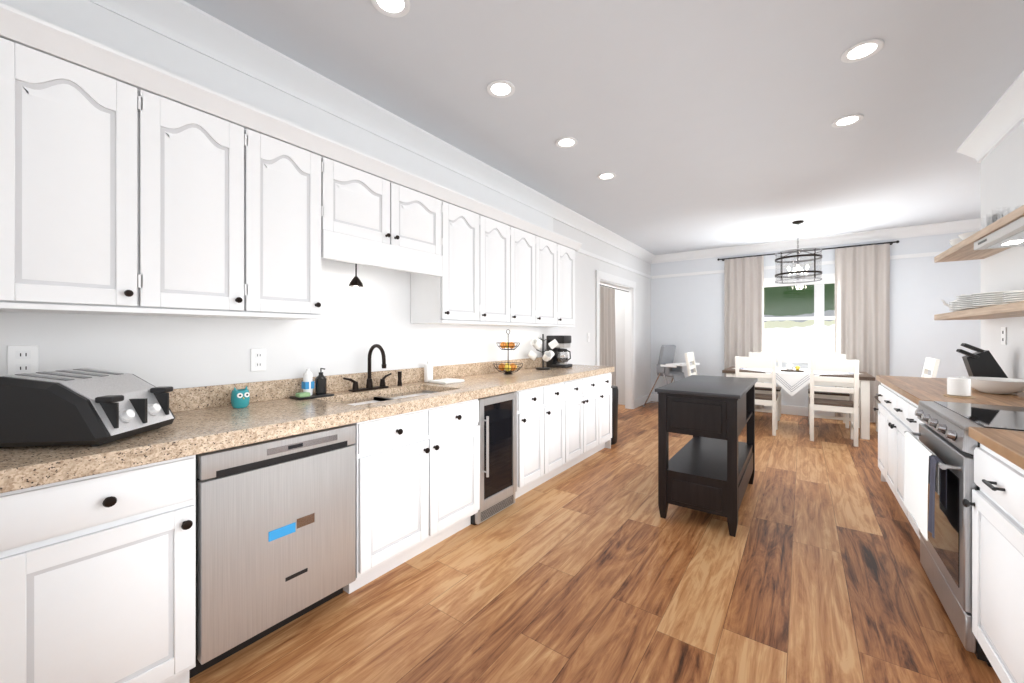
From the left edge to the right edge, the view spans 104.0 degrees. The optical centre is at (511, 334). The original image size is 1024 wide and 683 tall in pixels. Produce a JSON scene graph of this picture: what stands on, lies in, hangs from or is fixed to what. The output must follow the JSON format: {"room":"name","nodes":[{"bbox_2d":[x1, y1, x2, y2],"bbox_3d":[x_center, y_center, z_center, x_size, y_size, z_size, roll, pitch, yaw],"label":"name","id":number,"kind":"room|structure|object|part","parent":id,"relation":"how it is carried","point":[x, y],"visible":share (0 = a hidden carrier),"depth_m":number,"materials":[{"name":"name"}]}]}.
{"room":"kitchen","nodes":[
{"label":"kitchen","id":0,"kind":"room"},
{"bbox_2d":[0,219,650,404],"bbox_3d":[-0.083,-0.105,3.985,0.120,2.750,9.390,0,0,36],"label":"wall","id":1,"kind":"structure","parent":0,"point":[348,329],"depth_m":2.47,"materials":[{"name":"paint"}]},
{"bbox_2d":[0,3,23,310],"bbox_3d":[-1.845,-0.553,1.169,0.333,0.905,0.478,0,0,36],"label":"upper cabinet","id":2,"kind":"object","parent":1,"relation":"attached to","point":[11,20],"depth_m":1.26,"materials":[{"name":"white wood"}]},
{"bbox_2d":[7,345,38,374],"bbox_3d":[-1.817,0.100,1.487,0.010,0.120,0.074,0,0,36],"label":"electrical outlet","id":3,"kind":"object","parent":1,"relation":"attached to","point":[21,359],"depth_m":1.48,"materials":[{"name":"white plastic"}]},
{"bbox_2d":[20,15,167,314],"bbox_3d":[-1.638,-0.553,1.455,0.333,0.905,0.478,0,0,36],"label":"upper cabinet","id":4,"kind":"object","parent":1,"relation":"attached to","point":[130,186],"depth_m":1.40,"materials":[{"name":"white wood"}]},
{"bbox_2d":[160,75,263,318],"bbox_3d":[-1.429,-0.553,1.742,0.333,0.905,0.478,0,0,36],"label":"upper cabinet","id":5,"kind":"object","parent":1,"relation":"attached to","point":[216,142],"depth_m":1.69,"materials":[{"name":"white wood"}]},
{"bbox_2d":[251,348,265,371],"bbox_3d":[-1.350,0.135,2.130,0.010,0.120,0.074,0,0,36],"label":"electrical outlet","id":6,"kind":"object","parent":1,"relation":"attached to","point":[258,356],"depth_m":2.13,"materials":[{"name":"white plastic"}]},
{"bbox_2d":[248,112,327,318],"bbox_3d":[-1.239,-0.553,2.003,0.333,0.905,0.416,0,0,36],"label":"upper cabinet","id":7,"kind":"object","parent":1,"relation":"attached to","point":[295,245],"depth_m":1.95,"materials":[{"name":"white wood"}]},
{"bbox_2d":[167,356,563,411],"bbox_3d":[-0.757,0.303,2.933,0.021,0.105,4.696,0,0,36],"label":"backsplash","id":8,"kind":"structure","parent":1,"relation":"attached to","point":[181,399],"depth_m":2.44,"materials":[{"name":"beige stone"}]},
{"bbox_2d":[320,135,447,262],"bbox_3d":[-0.864,-0.773,2.516,0.337,0.465,0.854,0,0,36],"label":"upper cabinet","id":9,"kind":"object","parent":1,"relation":"attached to","point":[378,209],"depth_m":2.34,"materials":[{"name":"white wood"}]},
{"bbox_2d":[408,188,487,322],"bbox_3d":[-0.479,-0.553,3.050,0.333,0.905,0.462,0,0,36],"label":"upper cabinet","id":10,"kind":"object","parent":1,"relation":"attached to","point":[454,289],"depth_m":2.91,"materials":[{"name":"white wood"}]},
{"bbox_2d":[480,207,515,325],"bbox_3d":[-0.262,-0.553,3.348,0.333,0.905,0.524,0,0,36],"label":"upper cabinet","id":11,"kind":"object","parent":1,"relation":"attached to","point":[501,225],"depth_m":3.31,"materials":[{"name":"white wood"}]},
{"bbox_2d":[496,216,539,326],"bbox_3d":[-0.027,-0.553,3.672,0.333,0.905,0.524,0,0,36],"label":"upper cabinet","id":12,"kind":"object","parent":1,"relation":"attached to","point":[527,234],"depth_m":3.62,"materials":[{"name":"white wood"}]},
{"bbox_2d":[540,227,563,326],"bbox_3d":[0.208,-0.553,3.995,0.333,0.905,0.524,0,0,36],"label":"upper cabinet","id":13,"kind":"object","parent":1,"relation":"attached to","point":[551,244],"depth_m":3.97,"materials":[{"name":"white wood"}]},
{"bbox_2d":[564,236,575,326],"bbox_3d":[0.425,-0.553,4.294,0.333,0.905,0.462,0,0,36],"label":"upper cabinet","id":14,"kind":"object","parent":1,"relation":"attached to","point":[569,244],"depth_m":4.27,"materials":[{"name":"white wood"}]},
{"bbox_2d":[600,284,628,291],"bbox_3d":[1.589,-0.730,6.287,0.016,0.016,1.368,0,0,36],"label":"curtain rod","id":15,"kind":"object","parent":1,"relation":"attached to","point":[614,288],"visible":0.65,"depth_m":6.30,"materials":[{"name":"white plastic"}]},
{"bbox_2d":[600,286,615,385],"bbox_3d":[1.422,0.266,6.056,0.064,1.968,0.770,0,0,36],"label":"door curtain","id":16,"kind":"object","parent":15,"relation":"hanging from","point":[607,331],"visible":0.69,"depth_m":6.15,"materials":[{"name":"fabric"}]},
{"bbox_2d":[189,401,1000,682],"bbox_3d":[1.502,1.320,2.833,7.000,0.100,9.550,0,0,36],"label":"floor","id":17,"kind":"structure","parent":0,"point":[595,568],"depth_m":1.95,"materials":[{"name":"brown wood"}]},
{"bbox_2d":[0,448,203,682],"bbox_3d":[-1.615,0.843,1.225,0.641,0.854,0.885,0,0,36],"label":"base cabinet","id":18,"kind":"object","parent":17,"relation":"on","point":[97,564],"depth_m":1.20,"materials":[{"name":"white wood"}]},
{"bbox_2d":[0,364,613,487],"bbox_3d":[-0.502,0.386,2.747,0.652,0.060,4.696,0,0,36],"label":"countertop","id":19,"kind":"structure","parent":18,"relation":"on","point":[226,426],"depth_m":1.68,"materials":[{"name":"beige stone"}]},
{"bbox_2d":[0,368,174,447],"bbox_3d":[-1.480,0.241,1.387,0.393,0.230,0.330,0,0,-6],"label":"toaster","id":20,"kind":"object","parent":19,"relation":"on","point":[88,406],"visible":1,"depth_m":1.25,"materials":[{"name":"black plastic"}]},
{"bbox_3d":[-1.516,0.138,1.383,0.253,0.023,0.258,0,0,36],"label":"black glass","id":21,"kind":"part","parent":20,"relation":"part of","materials":[{"name":"black"}]},
{"bbox_2d":[231,386,249,407],"bbox_3d":[-1.324,0.304,1.950,0.083,0.102,0.078,0,0,36],"label":"owl figurine","id":22,"kind":"object","parent":19,"relation":"on","point":[240,398],"visible":1,"depth_m":1.92,"materials":[{"name":"teal ceramic"}]},
{"bbox_2d":[289,368,333,399],"bbox_3d":[-1.133,0.274,2.269,0.120,0.162,0.200,0,0,36],"label":"soap tray","id":23,"kind":"object","parent":19,"relation":"on","point":[307,385],"visible":1,"depth_m":2.25,"materials":[{"name":"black plastic"}]},
{"bbox_2d":[315,368,326,394],"bbox_3d":[-1.099,0.268,2.307,0.070,0.150,0.060,0,0,36],"label":"soap bottle","id":24,"kind":"object","parent":23,"relation":"on","point":[320,381],"depth_m":2.29,"materials":[{"name":"black plastic"}]},
{"bbox_2d":[424,361,432,381],"bbox_3d":[-0.626,0.278,3.001,0.040,0.155,0.060,0,0,36],"label":"bottle","id":25,"kind":"object","parent":19,"relation":"on","point":[428,372],"depth_m":2.98,"materials":[{"name":"white plastic"}]},
{"bbox_2d":[426,378,464,383],"bbox_3d":[-0.485,0.346,2.973,0.180,0.018,0.200,0,0,36],"label":"tray","id":26,"kind":"object","parent":19,"relation":"on","point":[446,380],"depth_m":2.93,"materials":[{"name":"white ceramic"}]},
{"bbox_2d":[428,378,464,383],"bbox_3d":[-0.485,0.346,2.973,0.180,0.018,0.200,0,0,36],"label":"towel","id":27,"kind":"object","parent":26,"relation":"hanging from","point":[446,380],"depth_m":2.93,"materials":[{"name":"white fabric"}]},
{"bbox_2d":[493,329,522,373],"bbox_3d":[-0.035,0.154,3.610,0.275,0.403,0.275,0,0,36],"label":"fruit basket","id":28,"kind":"object","parent":19,"relation":"on","point":[507,367],"visible":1,"depth_m":3.57,"materials":[{"name":"black metal"}]},
{"bbox_2d":[528,334,558,369],"bbox_3d":[0.318,0.175,4.095,0.309,0.360,0.324,0,0,36],"label":"mug tree","id":29,"kind":"object","parent":19,"relation":"on","point":[539,344],"visible":1,"depth_m":4.05,"materials":[{"name":"white ceramic"}]},
{"bbox_2d":[546,335,571,367],"bbox_3d":[0.526,0.183,4.352,0.256,0.345,0.180,0,0,36],"label":"coffee maker","id":30,"kind":"object","parent":19,"relation":"on","point":[557,360],"visible":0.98,"depth_m":4.30,"materials":[{"name":"black plastic"}]},
{"bbox_3d":[0.544,0.250,4.339,0.136,0.130,0.136,0,0,36],"label":"clear glass","id":31,"kind":"part","parent":30,"relation":"part of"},
{"bbox_2d":[189,424,355,677],"bbox_3d":[-1.158,0.845,1.830,0.594,0.850,0.616,0,0,36],"label":"dishwasher","id":32,"kind":"object","parent":17,"relation":"on","point":[275,534],"visible":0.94,"depth_m":1.60,"materials":[{"name":"silver metal"}]},
{"bbox_3d":[-0.905,0.468,1.674,0.001,0.015,0.060,0,0,36],"label":"black glass","id":33,"kind":"part","parent":32,"relation":"part of","materials":[{"name":"black glass"}]},
{"bbox_2d":[304,392,483,593],"bbox_3d":[-0.724,0.843,2.451,0.641,0.854,0.885,0,0,36],"label":"base cabinet","id":34,"kind":"object","parent":17,"relation":"on","point":[418,469],"depth_m":2.18,"materials":[{"name":"white wood"}]},
{"bbox_2d":[471,392,516,524],"bbox_3d":[-0.305,0.845,2.969,0.637,0.850,0.433,0,0,36],"label":"wine cooler","id":35,"kind":"object","parent":17,"relation":"on","point":[497,422],"visible":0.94,"depth_m":2.81,"materials":[{"name":"black glass"}]},
{"bbox_3d":[-0.106,0.794,2.824,0.028,0.632,0.333,0,0,36],"label":"black glass","id":36,"kind":"part","parent":35,"relation":"part of","materials":[{"name":"black glass"}]},
{"bbox_2d":[484,384,551,498],"bbox_3d":[-0.078,0.843,3.341,0.641,0.854,0.425,0,0,36],"label":"base cabinet","id":37,"kind":"object","parent":17,"relation":"on","point":[534,404],"depth_m":3.15,"materials":[{"name":"white wood"}]},
{"bbox_2d":[552,380,571,477],"bbox_3d":[0.115,0.843,3.606,0.641,0.854,0.488,0,0,36],"label":"base cabinet","id":38,"kind":"object","parent":17,"relation":"on","point":[562,390],"depth_m":3.52,"materials":[{"name":"white wood"}]},
{"bbox_2d":[572,372,603,465],"bbox_3d":[0.432,0.843,4.043,0.641,0.854,0.848,0,0,36],"label":"base cabinet","id":39,"kind":"object","parent":17,"relation":"on","point":[587,391],"depth_m":3.94,"materials":[{"name":"white wood"}]},
{"bbox_2d":[604,372,611,448],"bbox_3d":[0.735,0.843,4.459,0.641,0.854,0.435,0,0,36],"label":"base cabinet","id":40,"kind":"object","parent":17,"relation":"on","point":[607,375],"depth_m":4.35,"materials":[{"name":"white wood"}]},
{"bbox_2d":[611,385,617,444],"bbox_3d":[1.101,0.930,4.713,0.300,0.680,0.300,0,0,36],"label":"trash can","id":41,"kind":"object","parent":17,"relation":"on","point":[614,413],"visible":0.27,"depth_m":4.60,"materials":[{"name":"black plastic"}]},
{"bbox_2d":[643,345,699,406],"bbox_3d":[2.725,0.724,6.859,0.560,1.091,0.750,0,0,-32],"label":"chair","id":42,"kind":"object","parent":17,"relation":"on","point":[666,366],"visible":0.77,"depth_m":6.83,"materials":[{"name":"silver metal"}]},
{"bbox_2d":[685,352,696,375],"bbox_3d":[3.018,0.777,6.237,0.520,0.986,0.450,0,0,36],"label":"dining chair","id":43,"kind":"object","parent":17,"relation":"on","point":[689,356],"visible":0.31,"depth_m":6.33,"materials":[{"name":"white wood"}]},
{"bbox_2d":[655,375,757,536],"bbox_3d":[1.543,0.823,3.094,0.520,0.895,1.180,0,0,36],"label":"island cart","id":44,"kind":"object","parent":17,"relation":"on","point":[709,467],"visible":1,"depth_m":2.71,"materials":[{"name":"brown wood"}]},
{"bbox_2d":[735,356,777,435],"bbox_3d":[3.227,0.777,5.276,0.450,0.986,0.520,0,0,36],"label":"dining chair","id":45,"kind":"object","parent":17,"relation":"on","point":[760,363],"visible":0.62,"depth_m":5.08,"materials":[{"name":"white wood"}]},
{"bbox_2d":[749,352,780,420],"bbox_3d":[3.891,0.777,6.190,0.450,0.986,0.520,0,0,36],"label":"dining chair","id":46,"kind":"object","parent":17,"relation":"on","point":[762,390],"visible":0.35,"depth_m":6.17,"materials":[{"name":"white wood"}]},
{"bbox_2d":[722,363,874,439],"bbox_3d":[3.921,0.832,5.593,1.630,0.877,0.923,0,0,36],"label":"dining table","id":47,"kind":"object","parent":17,"relation":"on","point":[790,380],"visible":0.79,"depth_m":5.17,"materials":[{"name":"white wood"}]},
{"bbox_2d":[808,353,849,427],"bbox_3d":[4.522,0.777,5.731,0.450,0.986,0.520,0,0,36],"label":"dining chair","id":48,"kind":"object","parent":17,"relation":"on","point":[832,395],"visible":0.35,"depth_m":5.66,"materials":[{"name":"white wood"}]},
{"bbox_2d":[809,359,858,446],"bbox_3d":[3.835,0.777,4.785,0.450,0.986,0.520,0,0,36],"label":"dining chair","id":49,"kind":"object","parent":17,"relation":"on","point":[835,405],"visible":1,"depth_m":4.64,"materials":[{"name":"white wood"}]},
{"bbox_2d":[873,379,880,470],"bbox_3d":[3.285,0.843,3.116,0.601,0.854,0.480,0,0,36],"label":"base cabinet","id":50,"kind":"object","parent":17,"relation":"on","point":[879,387],"depth_m":3.40,"materials":[{"name":"white wood"}]},
{"bbox_2d":[881,383,900,505],"bbox_3d":[2.945,0.843,2.647,0.601,0.854,0.935,0,0,36],"label":"base cabinet","id":51,"kind":"object","parent":17,"relation":"on","point":[890,401],"depth_m":2.94,"materials":[{"name":"white wood"}]},
{"bbox_2d":[877,375,1023,406],"bbox_3d":[2.951,0.376,2.661,0.607,0.040,1.646,0,0,36],"label":"countertop","id":52,"kind":"structure","parent":51,"relation":"on","point":[915,389],"depth_m":2.46,"materials":[{"name":"brown wood"}]},
{"bbox_2d":[943,377,974,398],"bbox_3d":[2.546,0.301,2.279,0.120,0.108,0.120,0,0,36],"label":"canister","id":53,"kind":"object","parent":52,"relation":"on","point":[958,387],"visible":1,"depth_m":2.25,"materials":[{"name":"white ceramic"}]},
{"bbox_2d":[956,343,1007,377],"bbox_3d":[3.144,0.207,2.681,0.244,0.297,0.186,0,0,36],"label":"knife block","id":54,"kind":"object","parent":52,"relation":"on","point":[979,362],"visible":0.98,"depth_m":2.67,"materials":[{"name":"black plastic"}]},
{"bbox_2d":[962,377,1023,394],"bbox_3d":[2.932,0.313,2.419,0.310,0.085,0.310,0,0,36],"label":"bowl","id":55,"kind":"object","parent":52,"relation":"on","point":[1003,386],"visible":0.94,"depth_m":2.36,"materials":[{"name":"white ceramic"}]},
{"bbox_2d":[874,357,939,431],"bbox_3d":[4.861,0.777,4.947,0.520,0.986,0.450,0,0,36],"label":"dining chair","id":56,"kind":"object","parent":17,"relation":"on","point":[932,364],"visible":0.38,"depth_m":4.87,"materials":[{"name":"white wood"}]},
{"bbox_2d":[901,399,1012,538],"bbox_3d":[2.608,0.843,2.183,0.601,0.854,0.468,0,0,36],"label":"base cabinet","id":57,"kind":"object","parent":17,"relation":"on","point":[910,422],"depth_m":2.52,"materials":[{"name":"white wood"}]},
{"bbox_2d":[904,400,1023,667],"bbox_3d":[2.206,0.812,1.710,0.661,0.916,0.760,0,0,36],"label":"range","id":58,"kind":"object","parent":17,"relation":"on","point":[946,552],"visible":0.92,"depth_m":1.69,"materials":[{"name":"silver metal"}]},
{"bbox_2d":[903,431,938,541],"bbox_3d":[1.977,0.713,1.944,0.039,0.384,0.510,0,0,36],"label":"hanging towel","id":59,"kind":"object","parent":58,"relation":"hanging from","point":[918,452],"visible":0.96,"depth_m":1.92,"materials":[{"name":"white fabric"}]},
{"bbox_2d":[928,455,946,538],"bbox_3d":[1.789,0.683,1.685,0.039,0.324,0.100,0,0,36],"label":"hanging towel","id":60,"kind":"object","parent":58,"relation":"hanging from","point":[934,459],"visible":0.94,"depth_m":1.68,"materials":[{"name":"grey fabric"}]},
{"bbox_3d":[2.224,0.687,1.697,0.587,0.666,0.730,0,0,36],"label":"black glass","id":61,"kind":"part","parent":58,"relation":"part of","materials":[{"name":"black glass"}]},
{"bbox_2d":[965,443,1016,682],"bbox_3d":[1.838,0.843,1.123,0.601,0.854,0.612,0,0,36],"label":"base cabinet","id":62,"kind":"object","parent":17,"relation":"on","point":[997,503],"depth_m":1.35,"materials":[{"name":"white wood"}]},
{"bbox_2d":[969,427,1023,470],"bbox_3d":[1.694,0.376,0.930,0.607,0.040,1.096,0,0,36],"label":"countertop","id":63,"kind":"structure","parent":62,"relation":"on","point":[1008,445],"depth_m":1.36,"materials":[{"name":"brown wood"}]},
{"bbox_2d":[1017,471,1023,682],"bbox_3d":[1.554,0.843,0.732,0.601,0.854,0.611,0,0,36],"label":"base cabinet","id":64,"kind":"object","parent":17,"relation":"on","point":[1020,474],"depth_m":1.20,"materials":[{"name":"white wood"}]},
{"bbox_2d":[183,0,1023,254],"bbox_3d":[1.502,-1.530,2.833,7.000,0.100,9.550,0,0,36],"label":"ceiling","id":65,"kind":"structure","parent":0,"point":[694,125],"depth_m":2.47,"materials":[{"name":"paint"}]},
{"bbox_2d":[371,0,409,17],"bbox_3d":[-0.539,-1.476,1.776,0.164,0.007,0.164,0,0,36],"label":"recessed light","id":66,"kind":"object","parent":65,"relation":"in","point":[391,8],"depth_m":1.80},
{"bbox_2d":[487,80,514,97],"bbox_3d":[-0.067,-1.476,2.409,0.164,0.007,0.164,0,0,36],"label":"recessed light","id":67,"kind":"object","parent":65,"relation":"in","point":[497,88],"depth_m":2.40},
{"bbox_2d":[556,137,577,147],"bbox_3d":[0.421,-1.476,3.081,0.164,0.007,0.164,0,0,36],"label":"recessed light","id":68,"kind":"object","parent":65,"relation":"in","point":[565,142],"depth_m":3.08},
{"bbox_2d":[597,172,615,179],"bbox_3d":[0.883,-1.476,3.734,0.164,0.007,0.164,0,0,36],"label":"recessed light","id":69,"kind":"object","parent":65,"relation":"in","point":[608,175],"depth_m":3.73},
{"bbox_2d":[775,220,821,283],"bbox_3d":[3.751,-1.090,5.247,0.508,0.780,0.508,0,0,36],"label":"chandelier","id":70,"kind":"object","parent":65,"relation":"hanging from","point":[797,271],"visible":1,"depth_m":5.19,"materials":[{"name":"black metal"}]},
{"bbox_3d":[3.751,-0.890,5.247,0.496,0.370,0.496,0,0,36],"label":"clear glass","id":71,"kind":"part","parent":70,"relation":"part of","materials":[{"name":"clear glass"}]},
{"bbox_2d":[832,114,863,127],"bbox_3d":[2.318,-1.476,2.766,0.164,0.007,0.164,0,0,36],"label":"recessed light","id":72,"kind":"object","parent":65,"relation":"in","point":[848,120],"depth_m":2.76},
{"bbox_2d":[841,39,883,62],"bbox_3d":[1.825,-1.476,2.086,0.164,0.007,0.164,0,0,36],"label":"recessed light","id":73,"kind":"object","parent":65,"relation":"in","point":[863,50],"depth_m":2.08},
{"bbox_2d":[764,284,834,351],"bbox_3d":[4.548,-0.260,6.345,1.100,1.040,0.005,0,0,36],"label":"window","id":74,"kind":"structure","parent":0,"point":[828,284],"depth_m":6.33,"materials":[{"name":"glass"}]},
{"bbox_2d":[651,230,980,406],"bbox_3d":[3.910,-0.105,4.854,5.320,2.750,3.290,0,0,36],"label":"wall","id":75,"kind":"structure","parent":0,"point":[687,314],"depth_m":5.66,"materials":[{"name":"white paint"}]},
{"bbox_2d":[717,240,899,260],"bbox_3d":[4.481,-1.290,6.253,2.278,0.044,0.106,0,0,36],"label":"curtain rod","id":76,"kind":"object","parent":75,"relation":"attached to","point":[891,243],"visible":0.79,"depth_m":6.03,"materials":[{"name":"black metal"}]},
{"bbox_2d":[724,256,763,408],"bbox_3d":[3.855,-0.014,6.659,0.570,2.528,0.072,0,0,36],"label":"curtain","id":77,"kind":"object","parent":76,"relation":"hanging from","point":[743,307],"visible":0.62,"depth_m":6.66,"materials":[{"name":"fabric"}]},
{"bbox_2d":[835,243,889,422],"bbox_3d":[5.057,-0.014,5.787,0.600,2.528,0.074,0,0,36],"label":"curtain","id":78,"kind":"object","parent":76,"relation":"hanging from","point":[862,304],"visible":0.69,"depth_m":5.76,"materials":[{"name":"fabric"}]},
{"bbox_2d":[981,121,1023,378],"bbox_3d":[1.897,-0.105,0.587,0.120,2.750,6.220,0,0,36],"label":"wall","id":79,"kind":"structure","parent":0,"point":[1002,171],"depth_m":2.75,"materials":[{"name":"paint"}]},
{"bbox_2d":[0,0,1023,422],"bbox_3d":[2.043,-0.105,2.489,5.320,2.750,9.230,0,0,36],"label":"trim","id":80,"kind":"structure","parent":79,"relation":"attached to","point":[184,40],"depth_m":2.55,"materials":[{"name":"white wood"}]},
{"bbox_2d":[934,205,1023,319],"bbox_3d":[2.661,-0.370,1.972,0.267,0.510,2.920,0,0,36],"label":"wall shelves","id":81,"kind":"object","parent":79,"relation":"attached to","point":[1005,232],"visible":1,"depth_m":2.38,"materials":[{"name":"brown wood"}]},
{"bbox_2d":[949,301,955,311],"bbox_3d":[3.170,-0.212,2.678,0.255,0.104,0.255,0,0,9],"label":"plate","id":82,"kind":"object","parent":81,"relation":"on","point":[953,304],"depth_m":2.93,"materials":[{"name":"white ceramic"}]},
{"bbox_2d":[941,294,966,311],"bbox_3d":[3.445,-0.235,3.084,0.191,0.150,0.140,0,0,36],"label":"teapot","id":83,"kind":"object","parent":81,"relation":"on","point":[945,303],"visible":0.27,"depth_m":3.12,"materials":[{"name":"white ceramic"}]},
{"bbox_2d":[949,231,977,246],"bbox_3d":[3.203,-0.660,2.741,0.199,0.070,0.199,0,0,-9],"label":"bowl","id":84,"kind":"object","parent":81,"relation":"on","point":[963,236],"visible":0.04,"depth_m":2.75,"materials":[{"name":"white ceramic"}]},
{"bbox_2d":[956,291,998,310],"bbox_3d":[2.976,-0.206,2.411,0.268,0.092,0.268,0,0,-9],"label":"plate","id":85,"kind":"object","parent":81,"relation":"on","point":[974,301],"depth_m":2.48,"materials":[{"name":"white ceramic"}]},
{"bbox_2d":[985,206,1016,226],"bbox_3d":[2.896,-0.685,2.370,0.071,0.120,0.071,0,0,24],"label":"glass","id":86,"kind":"object","parent":81,"relation":"on","point":[993,219],"depth_m":2.42,"materials":[{"name":"clear glass"}]},
{"bbox_2d":[994,290,1023,305],"bbox_3d":[2.770,-0.195,2.128,0.195,0.068,0.195,0,0,36],"label":"plate","id":87,"kind":"object","parent":81,"relation":"on","point":[1001,297],"depth_m":2.17,"materials":[{"name":"white ceramic"}]},
{"bbox_2d":[1001,327,1006,344],"bbox_3d":[3.401,0.010,2.767,0.009,0.120,0.075,0,0,36],"label":"electrical outlet","id":88,"kind":"object","parent":79,"relation":"attached to","point":[1003,335],"visible":0.98,"depth_m":2.76,"materials":[{"name":"white plastic"}]},
{"label":"outside","id":89,"kind":"structure","parent":0,"visible":0},
{"bbox_2d":[764,283,834,351],"bbox_3d":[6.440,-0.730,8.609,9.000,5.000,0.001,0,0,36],"label":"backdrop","id":90,"kind":"structure","parent":89,"point":[790,326],"depth_m":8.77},
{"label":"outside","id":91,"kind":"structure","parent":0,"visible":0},
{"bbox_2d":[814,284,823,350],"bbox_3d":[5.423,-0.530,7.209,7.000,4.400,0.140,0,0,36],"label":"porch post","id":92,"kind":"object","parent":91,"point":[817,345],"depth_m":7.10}
]}

